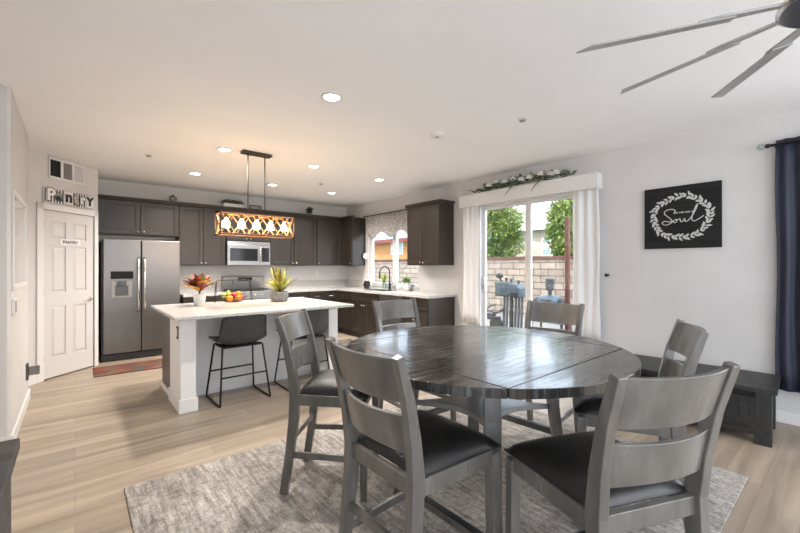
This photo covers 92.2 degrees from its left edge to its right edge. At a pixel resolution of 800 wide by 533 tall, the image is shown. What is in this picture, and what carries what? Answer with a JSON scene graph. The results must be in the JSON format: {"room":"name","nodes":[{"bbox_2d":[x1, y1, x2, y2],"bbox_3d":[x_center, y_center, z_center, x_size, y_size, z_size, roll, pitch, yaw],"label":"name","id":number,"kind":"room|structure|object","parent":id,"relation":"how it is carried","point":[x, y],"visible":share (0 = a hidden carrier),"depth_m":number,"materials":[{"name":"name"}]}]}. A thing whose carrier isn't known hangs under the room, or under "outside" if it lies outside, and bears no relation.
{"room":"kitchen dining room","nodes":[
{"label":"kitchen dining room","id":0,"kind":"room"},
{"bbox_2d":[0,85,27,437],"bbox_3d":[-1.958,0.060,1.180,0.730,2.820,10.730,0,0,-40],"label":"wall","id":1,"kind":"structure","parent":0,"point":[13,133],"depth_m":2.91,"materials":[{"name":"paint"}]},
{"bbox_2d":[0,435,12,441],"bbox_3d":[-3.012,1.320,2.813,0.265,0.100,0.015,0,0,-40],"label":"baseboard","id":2,"kind":"structure","parent":1,"relation":"attached to","point":[6,438],"depth_m":2.87,"materials":[{"name":"white paint"}]},
{"bbox_2d":[11,298,16,314],"bbox_3d":[-2.983,0.310,2.978,0.022,0.120,0.120,0,0,-40],"label":"light switch","id":3,"kind":"object","parent":1,"relation":"attached to","point":[13,301],"visible":1,"depth_m":2.94,"materials":[{"name":"white paint"}]},
{"bbox_2d":[12,188,26,289],"bbox_3d":[-3.296,-0.210,3.342,0.013,0.780,1.060,0,0,-40],"label":"wall mirror","id":4,"kind":"object","parent":1,"relation":"attached to","point":[19,207],"visible":1,"depth_m":3.25,"materials":[{"name":"white mirror"}]},
{"bbox_2d":[15,197,25,283],"bbox_3d":[-3.299,-0.210,3.340,0.005,0.700,0.980,0,0,-40],"label":"mirror glass","id":5,"kind":"object","parent":4,"relation":"attached to","point":[20,207],"depth_m":3.36,"materials":[{"name":"white mirror"}]},
{"bbox_2d":[11,389,29,438],"bbox_3d":[-3.389,1.320,3.453,0.015,0.100,1.450,0,0,-40],"label":"baseboard","id":6,"kind":"structure","parent":1,"relation":"attached to","point":[19,420],"depth_m":3.34,"materials":[{"name":"white paint"}]},
{"bbox_2d":[26,363,39,380],"bbox_3d":[-3.654,1.040,3.832,0.100,0.160,0.070,0,0,-40],"label":"wall bracket","id":7,"kind":"object","parent":1,"relation":"attached to","point":[30,370],"visible":1,"depth_m":3.81,"materials":[{"name":"grey metal"}]},
{"bbox_2d":[28,149,97,376],"bbox_3d":[-4.319,0.035,4.485,0.100,2.770,1.740,0,0,5],"label":"wall","id":8,"kind":"structure","parent":0,"point":[38,178],"depth_m":4.51,"materials":[{"name":"paint"}]},
{"bbox_2d":[28,375,36,385],"bbox_3d":[-4.298,1.320,4.062,0.014,0.100,0.900,0,0,5],"label":"baseboard","id":9,"kind":"structure","parent":8,"relation":"attached to","point":[32,380],"depth_m":4.46,"materials":[{"name":"white paint"}]},
{"bbox_2d":[48,156,84,185],"bbox_3d":[-4.227,-1.205,4.889,0.015,0.270,0.480,0,0,5],"label":"air vent","id":10,"kind":"object","parent":8,"relation":"in","point":[58,169],"visible":1,"depth_m":4.87,"materials":[{"name":"white paint"}]},
{"bbox_2d":[36,202,97,382],"bbox_3d":[-4.222,0.305,4.924,0.098,2.130,0.830,0,0,5],"label":"door","id":11,"kind":"structure","parent":8,"relation":"in","point":[64,273],"depth_m":4.88,"materials":[{"name":"white paint"}]},
{"bbox_2d":[59,239,79,245],"bbox_3d":[-4.229,-0.307,4.939,0.011,0.075,0.280,0,0,5],"label":"name plate","id":12,"kind":"object","parent":11,"relation":"attached to","point":[61,241],"visible":1,"depth_m":4.93,"materials":[{"name":"white ceramic"}]},
{"bbox_2d":[43,186,93,209],"bbox_3d":[-4.207,-0.867,4.913,0.021,0.184,0.672,0,0,5],"label":"letter sign","id":13,"kind":"object","parent":8,"relation":"attached to","point":[52,195],"visible":1,"depth_m":4.87,"materials":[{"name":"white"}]},
{"bbox_2d":[44,179,345,354],"bbox_3d":[-3.874,0.060,6.682,7.100,2.820,0.150,0,0,-40],"label":"wall","id":14,"kind":"structure","parent":0,"point":[106,187],"depth_m":7.05,"materials":[{"name":"paint"}]},
{"bbox_2d":[98,194,178,237],"bbox_3d":[-4.136,-0.776,6.105,1.055,0.572,0.374,0,0,-40],"label":"upper cabinet","id":15,"kind":"object","parent":14,"relation":"attached to","point":[117,215],"visible":1,"depth_m":5.96,"materials":[{"name":"brown wood"}]},
{"bbox_2d":[169,195,176,200],"bbox_3d":[-3.775,-1.128,6.406,0.170,0.132,0.141,0,0,-10],"label":"succulent pot","id":16,"kind":"object","parent":15,"relation":"on","point":[172,198],"visible":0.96,"depth_m":6.37,"materials":[{"name":"grey stone"}]},
{"bbox_2d":[175,202,225,264],"bbox_3d":[-3.452,-0.541,6.682,0.725,1.042,0.374,0,0,-40],"label":"upper cabinet","id":17,"kind":"object","parent":14,"relation":"attached to","point":[199,244],"visible":0.89,"depth_m":6.54,"materials":[{"name":"brown wood"}]},
{"bbox_2d":[225,206,269,242],"bbox_3d":[-2.873,-0.761,7.171,0.780,0.602,0.374,0,0,-40],"label":"upper cabinet","id":18,"kind":"object","parent":14,"relation":"attached to","point":[233,223],"visible":0.53,"depth_m":7.04,"materials":[{"name":"brown wood"}]},
{"bbox_2d":[219,199,244,207],"bbox_3d":[-3.061,-1.148,7.008,0.497,0.172,0.277,0,0,-40],"label":"planter box","id":19,"kind":"object","parent":18,"relation":"on","point":[233,203],"visible":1,"depth_m":6.97,"materials":[{"name":"white ceramic"}]},
{"bbox_2d":[225,241,269,264],"bbox_3d":[-2.853,-0.237,7.143,0.765,0.425,0.444,0,0,-40],"label":"microwave","id":20,"kind":"object","parent":18,"relation":"attached to","point":[236,252],"visible":0.99,"depth_m":6.98,"materials":[{"name":"grey metal"}]},
{"bbox_2d":[249,205,260,209],"bbox_3d":[-2.745,-1.112,7.314,0.220,0.100,0.020,0,0,-40],"label":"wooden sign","id":21,"kind":"object","parent":18,"relation":"on","point":[250,206],"visible":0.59,"depth_m":7.30,"materials":[{"name":"brown wood"}]},
{"bbox_2d":[268,210,316,265],"bbox_3d":[-2.195,-0.541,7.743,0.985,1.042,0.374,0,0,-40],"label":"upper cabinet","id":22,"kind":"object","parent":14,"relation":"attached to","point":[300,250],"visible":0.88,"depth_m":7.66,"materials":[{"name":"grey wood"}]},
{"bbox_2d":[306,207,313,213],"bbox_3d":[-1.884,-1.149,8.005,0.176,0.174,0.203,0,0,20],"label":"greenery","id":23,"kind":"object","parent":22,"relation":"on","point":[309,209],"visible":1,"depth_m":7.96,"materials":[{"name":"black"}]},
{"bbox_2d":[316,215,341,265],"bbox_3d":[-1.586,-0.541,8.258,0.600,1.042,0.374,0,0,-40],"label":"upper cabinet","id":24,"kind":"object","parent":14,"relation":"attached to","point":[328,228],"visible":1,"depth_m":8.13,"materials":[{"name":"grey wood"}]},
{"bbox_2d":[270,291,287,301],"bbox_3d":[-1.532,0.378,4.884,0.224,0.125,0.224,0,0,-40],"label":"pot","id":25,"kind":"object","parent":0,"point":[275,296],"depth_m":4.80,"materials":[{"name":"grey stone"}]},
{"bbox_2d":[0,0,799,207],"bbox_3d":[-0.365,-1.410,2.525,7.100,0.120,11.030,0,0,-40],"label":"ceiling","id":26,"kind":"structure","parent":0,"point":[102,85],"depth_m":2.86,"materials":[{"name":"paint"}]},
{"bbox_2d":[188,172,201,174],"bbox_3d":[-2.970,-1.345,5.580,0.170,0.010,0.170,0,0,-40],"label":"recessed light","id":27,"kind":"object","parent":26,"relation":"in","point":[192,173],"visible":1,"depth_m":5.56,"materials":[{"name":"white paint"}]},
{"bbox_2d":[217,147,232,151],"bbox_3d":[-2.017,-1.345,4.435,0.170,0.010,0.170,0,0,-40],"label":"recessed light","id":28,"kind":"object","parent":26,"relation":"in","point":[224,149],"visible":1,"depth_m":4.42,"materials":[{"name":"white paint"}]},
{"bbox_2d":[215,149,294,238],"bbox_3d":[-1.706,-0.852,4.579,0.873,0.996,0.213,0,0,-40],"label":"linear chandelier","id":29,"kind":"object","parent":26,"relation":"hanging from","point":[225,223],"visible":1,"depth_m":4.52,"materials":[{"name":"brown metal"}]},
{"bbox_2d":[222,213,229,227],"bbox_3d":[-1.969,-0.526,4.357,0.088,0.178,0.086,0,0,-40],"label":"bulb","id":30,"kind":"object","parent":29,"relation":"attached to","point":[224,222],"depth_m":4.34,"materials":[{"name":"beige"}]},
{"bbox_2d":[238,214,245,228],"bbox_3d":[-1.838,-0.526,4.468,0.088,0.178,0.086,0,0,-40],"label":"bulb","id":31,"kind":"object","parent":29,"relation":"attached to","point":[240,223],"depth_m":4.45,"materials":[{"name":"beige"}]},
{"bbox_2d":[253,215,259,229],"bbox_3d":[-1.706,-0.526,4.579,0.088,0.178,0.086,0,0,-40],"label":"bulb","id":32,"kind":"object","parent":29,"relation":"attached to","point":[255,224],"depth_m":4.55,"materials":[{"name":"beige"}]},
{"bbox_2d":[267,217,273,230],"bbox_3d":[-1.575,-0.526,4.690,0.088,0.178,0.086,0,0,-40],"label":"bulb","id":33,"kind":"object","parent":29,"relation":"attached to","point":[269,226],"depth_m":4.66,"materials":[{"name":"beige"}]},
{"bbox_2d":[281,218,287,230],"bbox_3d":[-1.444,-0.526,4.801,0.088,0.178,0.086,0,0,-40],"label":"bulb","id":34,"kind":"object","parent":29,"relation":"attached to","point":[283,226],"depth_m":4.78,"materials":[{"name":"beige"}]},
{"bbox_2d":[307,164,319,167],"bbox_3d":[-1.160,-1.345,5.172,0.170,0.010,0.170,0,0,-40],"label":"recessed light","id":35,"kind":"object","parent":26,"relation":"in","point":[310,165],"visible":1,"depth_m":5.17,"materials":[{"name":"white paint"}]},
{"bbox_2d":[321,92,341,101],"bbox_3d":[-0.543,-1.345,3.062,0.170,0.010,0.170,0,0,-40],"label":"recessed light","id":36,"kind":"object","parent":26,"relation":"in","point":[328,96],"visible":1,"depth_m":3.04,"materials":[{"name":"white paint"}]},
{"bbox_2d":[431,132,443,137],"bbox_3d":[0.381,-1.332,3.920,0.140,0.036,0.140,0,0,-40],"label":"smoke detector","id":37,"kind":"object","parent":26,"relation":"attached to","point":[433,134],"visible":1,"depth_m":3.88,"materials":[{"name":"white paint"}]},
{"bbox_2d":[518,117,526,121],"bbox_3d":[1.121,-1.339,3.524,0.084,0.022,0.084,0,0,-40],"label":"cap","id":38,"kind":"object","parent":26,"relation":"attached to","point":[522,119],"visible":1,"depth_m":3.50,"materials":[{"name":"white paint"}]},
{"bbox_2d":[576,0,799,97],"bbox_3d":[1.462,-1.084,1.226,1.575,0.532,1.566,0,0,-40],"label":"ceiling fan","id":39,"kind":"object","parent":26,"relation":"hanging from","point":[787,15],"visible":1,"depth_m":1.46,"materials":[{"name":"silver metal"}]},
{"bbox_2d":[11,328,799,532],"bbox_3d":[-0.422,1.420,2.477,6.950,0.100,10.730,0,0,-40],"label":"floor","id":40,"kind":"structure","parent":0,"point":[85,439],"depth_m":2.96,"materials":[{"name":"brown wood"}]},
{"bbox_2d":[0,438,19,532],"bbox_3d":[-1.077,0.960,0.716,0.478,0.820,0.985,0,0,-40],"label":"sideboard","id":41,"kind":"object","parent":40,"relation":"on","point":[9,449],"visible":1,"depth_m":1.10,"materials":[{"name":"grey wood"}]},
{"bbox_2d":[93,359,161,377],"bbox_3d":[-3.530,1.363,5.298,1.080,0.012,0.550,0,0,-40],"label":"kitchen mat","id":42,"kind":"object","parent":40,"relation":"on","point":[157,363],"visible":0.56,"depth_m":5.17,"materials":[{"name":"red fabric"}]},
{"bbox_2d":[99,239,179,361],"bbox_3d":[-4.026,0.480,5.979,0.990,1.750,0.668,0,0,-40],"label":"refrigerator","id":43,"kind":"object","parent":40,"relation":"on","point":[135,275],"visible":0.95,"depth_m":5.71,"materials":[{"name":"grey metal"}]},
{"bbox_2d":[180,296,225,303],"bbox_3d":[-3.360,0.930,6.577,0.730,0.880,0.654,0,0,-40],"label":"base cabinet","id":44,"kind":"object","parent":40,"relation":"on","point":[208,298],"visible":0.09,"depth_m":6.25,"materials":[{"name":"brown wood"}]},
{"bbox_2d":[180,282,225,296],"bbox_3d":[-3.369,0.390,6.591,0.735,0.200,0.640,0,0,-40],"label":"countertop","id":45,"kind":"structure","parent":44,"relation":"on","point":[185,291],"depth_m":6.66,"materials":[{"name":"white stone"}]},
{"bbox_2d":[206,314,270,407],"bbox_3d":[-1.695,0.927,4.047,0.515,0.886,0.517,0,0,-41],"label":"counter stool","id":46,"kind":"object","parent":40,"relation":"on","point":[235,331],"visible":0.98,"depth_m":3.90,"materials":[{"name":"grey leather"}]},
{"bbox_2d":[221,276,274,300],"bbox_3d":[-2.771,0.775,7.057,0.770,1.190,0.660,0,0,-40],"label":"gas range","id":47,"kind":"object","parent":40,"relation":"on","point":[257,286],"visible":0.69,"depth_m":7.09,"materials":[{"name":"grey metal"}]},
{"bbox_2d":[223,290,269,291],"bbox_3d":[-2.780,0.455,7.069,0.770,0.020,0.510,0,0,-40],"label":"cooktop","id":48,"kind":"object","parent":47,"relation":"in","point":[223,290],"depth_m":6.85,"materials":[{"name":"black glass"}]},
{"bbox_2d":[150,297,353,414],"bbox_3d":[-1.688,0.905,4.438,1.835,0.930,1.400,0,0,-40],"label":"kitchen island","id":49,"kind":"object","parent":40,"relation":"on","point":[187,347],"visible":0.8,"depth_m":4.19,"materials":[{"name":"white wood"}]},
{"bbox_2d":[150,297,353,320],"bbox_3d":[-1.688,0.455,4.438,1.835,0.030,1.400,0,0,-40],"label":"island countertop","id":50,"kind":"structure","parent":49,"relation":"on","point":[183,311],"depth_m":4.13,"materials":[{"name":"white stone"}]},
{"bbox_2d":[182,273,219,305],"bbox_3d":[-2.255,0.257,4.351,0.390,0.366,0.401,0,0,-15],"label":"potted croton","id":51,"kind":"object","parent":50,"relation":"on","point":[199,283],"visible":1,"depth_m":4.32,"materials":[{"name":"red plant"}]},
{"bbox_2d":[193,293,205,305],"bbox_3d":[-2.271,0.374,4.364,0.140,0.132,0.140,0,0,-40],"label":"pot","id":52,"kind":"object","parent":51,"relation":"on","point":[199,298],"depth_m":4.32,"materials":[{"name":"white ceramic"}]},
{"bbox_2d":[214,279,252,302],"bbox_3d":[-2.070,0.301,4.796,0.452,0.279,0.276,0,0,-40],"label":"fruit basket","id":53,"kind":"object","parent":50,"relation":"on","point":[238,279],"visible":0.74,"depth_m":4.75,"materials":[{"name":"black metal"}]},
{"bbox_2d":[226,296,232,301],"bbox_3d":[-2.076,0.388,4.692,0.084,0.089,0.084,0,0,-40],"label":"orange","id":54,"kind":"object","parent":53,"relation":"in","point":[228,298],"visible":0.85,"depth_m":4.66,"materials":[{"name":"orange food"}]},
{"bbox_2d":[218,294,246,301],"bbox_3d":[-2.079,0.393,4.788,0.351,0.091,0.276,0,0,-40],"label":"wire bowl","id":55,"kind":"object","parent":53,"relation":"on","point":[220,294],"depth_m":4.74,"materials":[{"name":"black metal"}]},
{"bbox_2d":[262,265,294,301],"bbox_3d":[-1.546,0.211,4.864,0.460,0.457,0.476,0,0,-40],"label":"bromeliad","id":56,"kind":"object","parent":50,"relation":"on","point":[279,283],"visible":1,"depth_m":4.82,"materials":[{"name":"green plant"}]},
{"bbox_2d":[288,292,307,297],"bbox_3d":[-2.225,0.930,7.535,0.660,0.880,0.654,0,0,-40],"label":"base cabinet","id":57,"kind":"object","parent":40,"relation":"on","point":[290,294],"visible":0.18,"depth_m":7.39,"materials":[{"name":"brown wood"}]},
{"bbox_2d":[274,309,329,390],"bbox_3d":[-1.131,0.927,4.510,0.515,0.886,0.517,0,0,-38],"label":"counter stool","id":58,"kind":"object","parent":40,"relation":"on","point":[318,319],"visible":0.38,"depth_m":4.42,"materials":[{"name":"grey leather"}]},
{"bbox_2d":[308,290,336,301],"bbox_3d":[-1.721,0.930,7.961,0.640,0.880,0.654,0,0,-40],"label":"base cabinet","id":59,"kind":"object","parent":40,"relation":"on","point":[321,295],"visible":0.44,"depth_m":7.75,"materials":[{"name":"brown wood"}]},
{"bbox_2d":[337,291,353,335],"bbox_3d":[-0.917,0.930,7.928,0.654,0.880,0.500,0,0,-40],"label":"base cabinet","id":60,"kind":"object","parent":40,"relation":"on","point":[344,314],"visible":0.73,"depth_m":7.72,"materials":[{"name":"brown wood"}]},
{"bbox_2d":[264,279,455,298],"bbox_3d":[-0.889,0.390,6.925,1.925,0.200,3.330,0,0,-40],"label":"countertop","id":61,"kind":"structure","parent":60,"relation":"on","point":[351,285],"depth_m":7.88,"materials":[{"name":"white stone"}]},
{"bbox_2d":[363,278,370,288],"bbox_3d":[-0.663,0.343,7.825,0.160,0.215,0.191,0,0,-5],"label":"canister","id":62,"kind":"object","parent":61,"relation":"on","point":[367,283],"visible":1,"depth_m":7.78,"materials":[{"name":"white ceramic"}]},
{"bbox_2d":[368,289,396,290],"bbox_3d":[-0.380,0.467,7.302,0.360,0.036,0.650,0,0,-40],"label":"sink","id":63,"kind":"object","parent":61,"relation":"in","point":[368,289],"visible":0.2,"depth_m":7.55,"materials":[{"name":"silver metal"}]},
{"bbox_2d":[381,274,386,283],"bbox_3d":[-0.322,0.292,7.612,0.154,0.315,0.175,0,0,-13],"label":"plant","id":64,"kind":"object","parent":61,"relation":"on","point":[383,277],"visible":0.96,"depth_m":7.59,"materials":[{"name":"plant"}]},
{"bbox_2d":[379,266,392,289],"bbox_3d":[-0.263,0.219,7.362,0.295,0.461,0.139,0,0,-40],"label":"kitchen faucet","id":65,"kind":"object","parent":61,"relation":"on","point":[390,284],"visible":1,"depth_m":7.43,"materials":[{"name":"black metal"}]},
{"bbox_2d":[397,278,413,290],"bbox_3d":[0.131,0.326,7.075,0.331,0.248,0.323,0,0,-40],"label":"potted plant","id":66,"kind":"object","parent":61,"relation":"on","point":[406,284],"visible":0.99,"depth_m":7.03,"materials":[{"name":"green plant"}]},
{"bbox_2d":[338,339,352,346],"bbox_3d":[-0.810,1.363,6.579,0.650,0.011,1.200,0,0,-40],"label":"kitchen mat","id":67,"kind":"object","parent":40,"relation":"on","point":[344,342],"visible":0.2,"depth_m":6.88,"materials":[{"name":"fabric"}]},
{"bbox_2d":[351,292,381,336],"bbox_3d":[-0.453,0.930,7.378,0.654,0.880,0.920,0,0,-40],"label":"base cabinet","id":68,"kind":"object","parent":40,"relation":"on","point":[363,322],"visible":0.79,"depth_m":7.22,"materials":[{"name":"brown wood"}]},
{"bbox_2d":[379,295,402,325],"bbox_3d":[0.039,0.885,6.776,0.639,0.770,0.625,0,0,-40],"label":"dishwasher","id":69,"kind":"object","parent":40,"relation":"on","point":[381,297],"visible":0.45,"depth_m":6.58,"materials":[{"name":"grey metal"}]},
{"bbox_2d":[403,296,454,326],"bbox_3d":[0.450,0.930,6.308,0.654,0.880,0.600,0,0,-40],"label":"base cabinet","id":70,"kind":"object","parent":40,"relation":"on","point":[433,311],"visible":0.41,"depth_m":6.06,"materials":[{"name":"brown wood"}]},
{"bbox_2d":[124,395,747,532],"bbox_3d":[0.280,1.365,2.428,3.100,0.011,2.450,0,0,-40],"label":"area rug","id":71,"kind":"object","parent":40,"relation":"on","point":[237,493],"visible":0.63,"depth_m":2.27,"materials":[{"name":"grey carpet"}]},
{"bbox_2d":[274,309,378,501],"bbox_3d":[-0.451,0.830,2.488,0.610,1.063,0.496,0,0,5],"label":"dining chair","id":72,"kind":"object","parent":71,"relation":"on","point":[321,390],"visible":0.62,"depth_m":2.29,"materials":[{"name":"grey wood"}]},
{"bbox_2d":[300,369,370,398],"bbox_3d":[-0.370,0.728,2.481,0.447,0.066,0.494,0,0,5],"label":"seat cushion","id":73,"kind":"object","parent":72,"relation":"on","point":[323,385],"depth_m":2.30,"materials":[{"name":"black leather"}]},
{"bbox_2d":[325,337,500,532],"bbox_3d":[0.044,0.830,1.626,0.610,1.063,0.496,0,0,-40],"label":"dining chair","id":74,"kind":"object","parent":71,"relation":"on","point":[435,452],"visible":1,"depth_m":1.50,"materials":[{"name":"grey wood"}]},
{"bbox_2d":[358,410,500,475],"bbox_3d":[0.106,0.728,1.678,0.447,0.066,0.494,0,0,-40],"label":"seat cushion","id":75,"kind":"object","parent":74,"relation":"on","point":[448,445],"depth_m":1.55,"materials":[{"name":"black leather"}]},
{"bbox_2d":[372,298,455,421],"bbox_3d":[0.110,0.830,3.323,0.496,1.063,0.610,0,0,-38],"label":"dining chair","id":76,"kind":"object","parent":71,"relation":"on","point":[392,309],"visible":0.21,"depth_m":3.47,"materials":[{"name":"grey wood"}]},
{"bbox_2d":[345,325,640,532],"bbox_3d":[0.472,0.911,2.231,1.570,0.902,1.570,0,0,-40],"label":"dining table","id":77,"kind":"object","parent":71,"relation":"on","point":[486,368],"visible":0.73,"depth_m":1.93,"materials":[{"name":"grey wood"}]},
{"bbox_2d":[416,396,548,425],"bbox_3d":[0.472,0.798,2.231,0.542,0.030,0.542,0,0,-40],"label":"shelf","id":78,"kind":"object","parent":77,"relation":"attached to","point":[472,407],"depth_m":2.19,"materials":[{"name":"grey wood"}]},
{"bbox_2d":[501,300,584,433],"bbox_3d":[1.133,0.830,3.089,0.610,1.063,0.496,0,0,-45],"label":"dining chair","id":79,"kind":"object","parent":71,"relation":"on","point":[571,314],"visible":0.2,"depth_m":3.20,"materials":[{"name":"grey wood"}]},
{"bbox_2d":[504,361,740,532],"bbox_3d":[0.751,0.830,1.385,0.496,1.063,0.610,0,0,-17],"label":"dining chair","id":80,"kind":"object","parent":71,"relation":"on","point":[585,475],"visible":1,"depth_m":1.20,"materials":[{"name":"grey wood"}]},
{"bbox_2d":[504,431,686,508],"bbox_3d":[0.728,0.728,1.463,0.494,0.066,0.447,0,0,-17],"label":"seat cushion","id":81,"kind":"object","parent":80,"relation":"on","point":[560,462],"depth_m":1.36,"materials":[{"name":"black leather"}]},
{"bbox_2d":[573,319,708,529],"bbox_3d":[1.276,0.830,2.102,0.610,1.063,0.496,0,0,25],"label":"dining chair","id":82,"kind":"object","parent":71,"relation":"on","point":[689,340],"visible":0.39,"depth_m":2.00,"materials":[{"name":"grey wood"}]},
{"bbox_2d":[573,393,603,414],"bbox_3d":[1.202,0.728,2.136,0.447,0.066,0.494,0,0,25],"label":"seat cushion","id":83,"kind":"object","parent":82,"relation":"on","point":[590,404],"depth_m":2.02,"materials":[{"name":"black leather"}]},
{"bbox_2d":[634,354,780,447],"bbox_3d":[2.576,1.150,3.561,0.618,0.440,1.330,0,0,-44],"label":"bench","id":84,"kind":"object","parent":40,"relation":"on","point":[750,408],"visible":0.23,"depth_m":3.04,"materials":[{"name":"grey wood"}]},
{"bbox_2d":[346,109,799,414],"bbox_3d":[2.290,0.060,4.767,0.150,2.820,10.730,0,0,-40],"label":"wall","id":85,"kind":"structure","parent":0,"point":[729,291],"depth_m":3.94,"materials":[{"name":"paint"}]},
{"bbox_2d":[341,215,364,265],"bbox_3d":[-1.010,-0.541,8.255,0.374,1.042,0.460,0,0,-40],"label":"upper cabinet","id":86,"kind":"object","parent":85,"relation":"attached to","point":[352,227],"visible":1,"depth_m":8.12,"materials":[{"name":"brown wood"}]},
{"bbox_2d":[364,209,406,238],"bbox_3d":[-0.208,-0.824,7.550,0.078,0.498,1.686,0,0,-40],"label":"window valance","id":87,"kind":"object","parent":85,"relation":"attached to","point":[390,223],"visible":0.87,"depth_m":7.56,"materials":[{"name":"fabric"}]},
{"bbox_2d":[371,231,418,288],"bbox_3d":[-0.120,-0.190,7.607,0.170,1.180,1.600,0,0,-40],"label":"window","id":88,"kind":"structure","parent":85,"relation":"in","point":[396,236],"depth_m":7.57,"materials":[{"name":"white paint"}]},
{"bbox_2d":[405,199,454,264],"bbox_3d":[0.489,-0.541,6.479,0.374,1.042,0.850,0,0,-40],"label":"upper cabinet","id":89,"kind":"object","parent":85,"relation":"attached to","point":[430,224],"visible":1,"depth_m":6.27,"materials":[{"name":"brown wood"}]},
{"bbox_2d":[477,192,572,325],"bbox_3d":[1.819,0.215,5.325,0.110,2.310,1.790,0,0,-40],"label":"door","id":90,"kind":"structure","parent":85,"relation":"in","point":[482,210],"depth_m":5.61,"materials":[{"name":"white paint"}]},
{"bbox_2d":[458,171,601,208],"bbox_3d":[1.653,-1.006,5.289,0.150,0.183,2.110,0,0,-40],"label":"valance box","id":91,"kind":"object","parent":85,"relation":"attached to","point":[590,180],"visible":0.96,"depth_m":5.03,"materials":[{"name":"white paint"}]},
{"bbox_2d":[463,206,479,323],"bbox_3d":[1.097,-0.080,5.963,0.032,1.900,0.330,0,0,-40],"label":"curtain","id":92,"kind":"object","parent":91,"relation":"hanging from","point":[470,214],"visible":0.87,"depth_m":5.95,"materials":[{"name":"white fabric"}]},
{"bbox_2d":[468,168,576,194],"bbox_3d":[1.571,-1.115,5.262,0.210,0.308,1.699,0,0,-40],"label":"leaf garland","id":93,"kind":"object","parent":91,"relation":"on","point":[496,184],"visible":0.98,"depth_m":5.16,"materials":[{"name":"green leaf"},{"name":"white petals"},{"name":"brown twig"}]},
{"bbox_2d":[572,188,600,340],"bbox_3d":[2.231,-0.080,4.620,0.032,1.900,0.347,0,0,-40],"label":"curtain","id":94,"kind":"object","parent":91,"relation":"hanging from","point":[586,220],"visible":0.77,"depth_m":4.59,"materials":[{"name":"white fabric"}]},
{"bbox_2d":[645,180,721,248],"bbox_3d":[2.870,-0.507,3.934,0.036,0.640,0.650,0,0,-40],"label":"sign","id":95,"kind":"object","parent":85,"relation":"attached to","point":[690,215],"visible":1,"depth_m":3.90,"materials":[{"name":"grey"}]},
{"bbox_2d":[765,139,799,148],"bbox_3d":[4.141,-1.060,2.366,0.119,0.060,2.875,0,0,-40],"label":"curtain rod","id":96,"kind":"object","parent":85,"relation":"attached to","point":[767,146],"visible":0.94,"depth_m":3.32,"materials":[{"name":"black metal"}]},
{"bbox_2d":[775,136,799,392],"bbox_3d":[3.524,-0.015,3.073,0.043,2.170,0.764,0,0,-40],"label":"curtain","id":97,"kind":"object","parent":96,"relation":"hanging from","point":[787,158],"visible":0.98,"depth_m":3.29,"materials":[{"name":"blue fabric"}]},
{"bbox_2d":[776,410,799,426],"bbox_3d":[4.018,1.320,2.593,0.014,0.100,5.180,0,0,-40],"label":"baseboard","id":98,"kind":"structure","parent":85,"relation":"attached to","point":[781,416],"depth_m":3.34,"materials":[{"name":"white paint"}]},
{"label":"outside","id":99,"kind":"structure","parent":0,"visible":0},
{"bbox_3d":[9.687,1.480,31.079,35.100,0.100,55.000,0,0,-40],"label":"lawn","id":100,"kind":"structure","parent":99,"visible":0},
{"bbox_2d":[374,233,496,259],"bbox_3d":[-0.778,-0.455,28.788,7.050,3.850,16.000,0,0,-40],"label":"house","id":101,"kind":"structure","parent":100,"relation":"on","point":[383,245],"depth_m":24.18,"materials":[{"name":"orange paint"}]},
{"bbox_2d":[374,255,572,314],"bbox_3d":[1.267,0.615,14.156,0.260,1.810,24.000,0,0,-40],"label":"wall","id":102,"kind":"structure","parent":100,"relation":"on","point":[543,267],"depth_m":11.46,"materials":[{"name":"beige brick"}]},
{"bbox_2d":[487,207,524,256],"bbox_3d":[3.899,-0.813,16.246,2.620,4.574,2.747,0,0,-40],"label":"leafy tree","id":103,"kind":"object","parent":100,"relation":"on","point":[499,246],"visible":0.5,"depth_m":15.59,"materials":[{"name":"green plant"}]},
{"bbox_2d":[500,206,572,256],"bbox_3d":[10.763,-1.330,25.968,7.050,5.600,14.800,0,0,-40],"label":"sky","id":104,"kind":"structure","parent":100,"relation":"on","point":[539,247],"depth_m":24.12,"materials":[{"name":"white"}]},
{"bbox_2d":[544,198,572,255],"bbox_3d":[6.054,-0.781,13.716,1.912,4.510,2.055,0,0,-43],"label":"leafy tree","id":105,"kind":"object","parent":100,"relation":"on","point":[555,231],"visible":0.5,"depth_m":13.44,"materials":[{"name":"green plant"}]},
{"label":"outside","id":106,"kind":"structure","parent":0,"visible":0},
{"bbox_2d":[487,312,564,329],"bbox_3d":[-0.473,1.460,12.033,5.000,0.100,25.000,0,0,-40],"label":"patio","id":107,"kind":"structure","parent":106,"point":[535,324],"depth_m":9.36,"materials":[{"name":"concrete"}]},
{"bbox_2d":[487,273,524,327],"bbox_3d":[2.133,0.772,7.937,0.600,1.277,0.933,0,0,-40],"label":"exercise machine","id":108,"kind":"object","parent":107,"relation":"on","point":[507,289],"visible":0.77,"depth_m":7.78,"materials":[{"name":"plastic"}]},
{"bbox_2d":[510,292,516,298],"bbox_3d":[2.242,0.570,7.599,0.030,0.120,0.160,0,0,-40],"label":"vent","id":109,"kind":"object","parent":108,"relation":"attached to","point":[512,294],"depth_m":7.58,"materials":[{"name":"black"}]},
{"bbox_2d":[565,217,569,330],"bbox_3d":[2.820,0.290,6.480,0.070,2.240,0.065,0,0,-40],"label":"patio post","id":110,"kind":"object","parent":107,"relation":"on","point":[567,219],"visible":0.56,"depth_m":6.46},
{"bbox_3d":[3.384,1.399,6.455,1.500,0.018,2.300,0,0,-40],"label":"mat","id":111,"kind":"object","parent":107,"relation":"on","visible":0},
{"bbox_2d":[532,278,571,330],"bbox_3d":[2.829,0.806,7.191,0.500,1.173,0.780,0,0,-40],"label":"bench","id":112,"kind":"object","parent":111,"relation":"on","point":[549,298],"visible":0.5,"depth_m":7.15,"materials":[{"name":"blue plastic"}]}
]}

